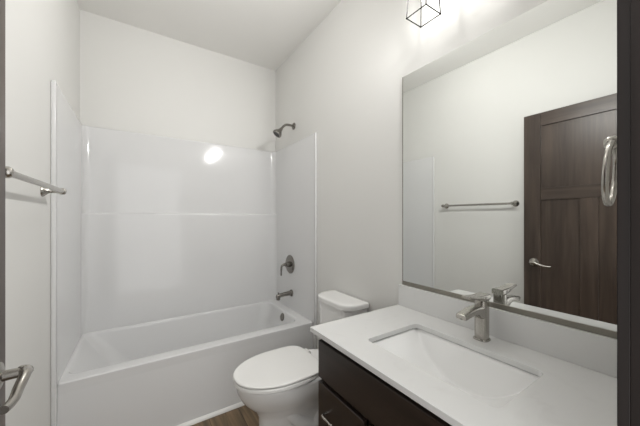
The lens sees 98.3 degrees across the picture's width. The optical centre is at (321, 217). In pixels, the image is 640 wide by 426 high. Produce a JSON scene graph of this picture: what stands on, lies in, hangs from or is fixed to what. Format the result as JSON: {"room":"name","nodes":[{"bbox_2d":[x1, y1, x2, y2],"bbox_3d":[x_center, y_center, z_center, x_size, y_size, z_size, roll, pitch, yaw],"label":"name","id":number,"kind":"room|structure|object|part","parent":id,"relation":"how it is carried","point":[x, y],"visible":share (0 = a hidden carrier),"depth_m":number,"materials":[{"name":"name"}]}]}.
{"room":"bathroom","nodes":[
{"label":"bathroom","id":0,"kind":"room"},
{"bbox_2d":[5,0,79,425],"bbox_3d":[-1.054,-0.130,0.862,0.100,2.740,2.649,0,0,-33],"label":"wall","id":1,"kind":"structure","parent":0,"point":[42,37],"depth_m":1.11,"materials":[{"name":"white paint"}]},
{"bbox_2d":[5,166,66,196],"bbox_3d":[-1.018,-0.118,0.973,0.082,0.054,0.689,0,0,-33],"label":"towel bar","id":2,"kind":"object","parent":1,"relation":"attached to","point":[45,188],"visible":0.91,"depth_m":0.92,"materials":[{"name":"silver metal"}]},
{"bbox_3d":[-0.844,-0.118,0.708,0.082,0.054,0.054,0,0,-33],"label":"post","id":3,"kind":"part","parent":2,"relation":"part of","materials":[{"name":"silver metal"}]},
{"bbox_3d":[-1.193,-0.118,1.238,0.082,0.054,0.054,0,0,-33],"label":"post","id":4,"kind":"part","parent":2,"relation":"part of","materials":[{"name":"silver metal"}]},
{"bbox_2d":[80,10,274,151],"bbox_3d":[-1.132,-0.130,2.457,1.724,2.740,0.100,0,0,-33],"label":"wall","id":5,"kind":"structure","parent":0,"point":[133,79],"depth_m":2.30,"materials":[{"name":"white paint"}]},
{"bbox_2d":[77,0,340,70],"bbox_3d":[-0.403,-1.550,1.350,1.724,0.100,2.749,0,0,-33],"label":"ceiling","id":6,"kind":"structure","parent":0,"point":[263,33],"depth_m":2.11,"materials":[{"name":"white paint"}]},
{"bbox_2d":[191,405,258,425],"bbox_3d":[-0.314,1.290,1.215,1.724,0.100,3.074,0,0,-33],"label":"floor","id":7,"kind":"structure","parent":0,"point":[243,415],"depth_m":1.70,"materials":[{"name":"brown wood"}]},
{"bbox_2d":[51,80,316,425],"bbox_3d":[-0.882,0.287,2.077,1.524,1.905,0.793,0,0,-33],"label":"shower","id":8,"kind":"object","parent":7,"relation":"on","point":[171,252],"visible":0.89,"depth_m":2.16,"materials":[{"name":"white plastic"}]},
{"bbox_2d":[57,300,313,425],"bbox_3d":[-0.877,1.034,2.070,1.484,0.412,0.777,0,0,-33],"label":"tub","id":9,"kind":"object","parent":8,"relation":"in","point":[172,370],"depth_m":1.77,"materials":[{"name":"white plastic"}]},
{"bbox_2d":[177,402,243,425],"bbox_3d":[-0.658,1.231,1.738,1.524,0.018,0.020,0,0,-33],"label":"trim","id":10,"kind":"structure","parent":8,"relation":"attached to","point":[237,405],"depth_m":1.72,"materials":[{"name":"white paint"}]},
{"bbox_2d":[276,289,292,300],"bbox_3d":[-0.329,0.685,2.449,0.149,0.073,0.062,0,0,-33],"label":"tub spout","id":11,"kind":"object","parent":8,"relation":"attached to","point":[287,293],"visible":1,"depth_m":2.44,"materials":[{"name":"silver metal"}]},
{"bbox_2d":[280,255,294,275],"bbox_3d":[-0.320,0.431,2.486,0.095,0.180,0.168,0,0,-33],"label":"shower valve","id":12,"kind":"object","parent":8,"relation":"attached to","point":[289,264],"visible":1,"depth_m":2.47,"materials":[{"name":"silver metal"}]},
{"bbox_3d":[-0.337,0.466,2.477,0.057,0.110,0.028,0,0,-33],"label":"lever","id":13,"kind":"part","parent":12,"relation":"part of","materials":[{"name":"silver metal"}]},
{"bbox_3d":[-0.286,0.425,2.509,0.012,0.168,0.168,0,0,-33],"label":"plate","id":14,"kind":"part","parent":12,"relation":"part of","materials":[{"name":"silver metal"}]},
{"bbox_2d":[233,290,368,425],"bbox_3d":[-0.121,0.875,1.602,0.760,0.730,0.375,0,0,-33],"label":"toilet","id":15,"kind":"object","parent":7,"relation":"on","point":[280,385],"visible":0.7,"depth_m":1.46,"materials":[{"name":"white ceramic"}]},
{"bbox_3d":[-0.245,0.839,1.519,0.462,0.022,0.372,0,0,-33],"label":"seat","id":16,"kind":"part","parent":15,"relation":"part of","materials":[{"name":"white plastic"}]},
{"bbox_3d":[-0.246,0.817,1.518,0.460,0.016,0.368,0,0,-33],"label":"lid","id":17,"kind":"part","parent":15,"relation":"part of","materials":[{"name":"white plastic"}]},
{"bbox_3d":[0.121,0.700,1.768,0.163,0.314,0.344,0,0,-33],"label":"tank","id":18,"kind":"part","parent":15,"relation":"part of","materials":[{"name":"white ceramic"}]},
{"bbox_3d":[0.118,0.528,1.766,0.180,0.036,0.364,0,0,-33],"label":"tank lid","id":19,"kind":"part","parent":15,"relation":"part of","materials":[{"name":"white ceramic"}]},
{"bbox_2d":[318,331,481,425],"bbox_3d":[0.440,0.862,0.928,0.579,0.757,0.870,0,0,-33],"label":"vanity cabinet","id":20,"kind":"object","parent":7,"relation":"on","point":[349,394],"visible":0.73,"depth_m":0.94,"materials":[{"name":"brown wood"}]},
{"bbox_3d":[0.046,0.770,1.029,0.033,0.010,0.138,0,0,-33],"label":"handle","id":21,"kind":"part","parent":20,"relation":"part of","materials":[{"name":"silver metal"}]},
{"bbox_3d":[0.072,0.778,1.035,0.020,0.208,0.274,0,0,-33],"label":"drawer","id":22,"kind":"part","parent":20,"relation":"part of","materials":[{"name":"brown wood"}]},
{"bbox_2d":[310,284,616,425],"bbox_3d":[0.440,0.418,0.945,0.564,0.129,0.914,0,0,-33],"label":"countertop","id":23,"kind":"structure","parent":20,"relation":"on","point":[576,369],"depth_m":0.86,"materials":[{"name":"white stone"}]},
{"bbox_2d":[372,328,538,407],"bbox_3d":[0.421,0.555,0.939,0.319,0.139,0.485,0,0,-33],"label":"sink","id":24,"kind":"object","parent":23,"relation":"in","point":[494,382],"visible":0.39,"depth_m":1.02,"materials":[{"name":"white ceramic"}]},
{"bbox_2d":[456,292,490,341],"bbox_3d":[0.562,0.373,1.021,0.171,0.178,0.053,0,0,-33],"label":"faucet","id":25,"kind":"object","parent":23,"relation":"on","point":[479,310],"visible":1,"depth_m":1.03,"materials":[{"name":"silver metal"}]},
{"bbox_3d":[0.549,0.356,1.012,0.141,0.053,0.040,0,0,-33],"label":"spout","id":26,"kind":"part","parent":25,"relation":"part of","materials":[{"name":"silver metal"}]},
{"bbox_3d":[0.575,0.298,1.029,0.133,0.028,0.044,0,0,-33],"label":"lever","id":27,"kind":"part","parent":25,"relation":"part of","materials":[{"name":"silver metal"}]},
{"bbox_3d":[0.612,0.460,1.053,0.053,0.005,0.053,0,0,-33],"label":"plate","id":28,"kind":"part","parent":25,"relation":"part of","materials":[{"name":"silver metal"}]},
{"bbox_2d":[275,0,546,348],"bbox_3d":[0.303,-0.130,1.756,0.100,2.740,2.649,0,0,-33],"label":"wall","id":29,"kind":"structure","parent":0,"point":[342,84],"depth_m":1.73,"materials":[{"name":"white paint"}]},
{"bbox_2d":[273,123,295,137],"bbox_3d":[-0.330,-0.775,2.444,0.200,0.156,0.083,0,0,-33],"label":"shower","id":30,"kind":"object","parent":29,"relation":"attached to","point":[277,132],"visible":1,"depth_m":2.42,"materials":[{"name":"silver metal"}]},
{"bbox_2d":[406,0,440,27],"bbox_3d":[0.606,-1.024,1.058,0.161,0.257,0.620,0,0,-33],"label":"vanity light","id":31,"kind":"object","parent":29,"relation":"attached to","point":[420,26],"visible":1,"depth_m":1.25,"materials":[{"name":"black metal"}]},
{"bbox_2d":[398,284,616,377],"bbox_3d":[0.668,0.408,1.093,0.020,0.109,0.910,0,0,-33],"label":"backsplash","id":32,"kind":"structure","parent":29,"relation":"attached to","point":[596,352],"depth_m":0.96,"materials":[{"name":"white stone"}]},
{"bbox_2d":[402,0,616,338],"bbox_3d":[0.673,-0.193,1.093,0.010,1.092,0.884,0,0,-33],"label":"wall mirror","id":33,"kind":"object","parent":29,"relation":"attached to","point":[504,132],"visible":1,"depth_m":1.00,"materials":[{"name":"clear glass"}]},
{"bbox_3d":[0.321,-0.130,0.251,1.525,2.740,0.115,0,0,-33],"label":"wall","id":34,"kind":"structure","parent":0,"visible":0},
{"bbox_2d":[0,0,33,425],"bbox_3d":[-0.504,0.211,0.310,0.099,2.038,0.855,0,0,-33],"label":"door","id":35,"kind":"structure","parent":34,"relation":"in","point":[22,373],"depth_m":0.64,"materials":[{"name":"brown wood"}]},
{"bbox_3d":[-0.697,0.350,0.614,0.041,0.066,0.066,0,0,-33],"label":"handle","id":36,"kind":"part","parent":35,"relation":"part of","materials":[{"name":"silver metal"}]},
{"bbox_3d":[-0.643,0.357,0.585,0.029,0.040,0.143,0,0,-33],"label":"lever","id":37,"kind":"part","parent":35,"relation":"part of","materials":[{"name":"silver metal"}]},
{"bbox_2d":[601,136,616,206],"bbox_3d":[0.638,-0.104,0.573,0.143,0.164,0.076,0,0,-33],"label":"towel ring","id":38,"kind":"object","parent":34,"relation":"attached to","point":[610,143],"visible":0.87,"depth_m":0.57,"materials":[{"name":"silver metal"}]},
{"bbox_3d":[0.638,-0.160,0.573,0.052,0.052,0.076,0,0,-33],"label":"post","id":39,"kind":"part","parent":38,"relation":"part of","materials":[{"name":"silver metal"}]},
{"bbox_2d":[617,0,639,425],"bbox_3d":[0.117,0.178,0.124,0.997,2.124,0.128,0,0,-33],"label":"door frame","id":40,"kind":"structure","parent":34,"relation":"attached to","point":[623,6],"depth_m":0.41,"materials":[{"name":"brown wood"}]}
]}

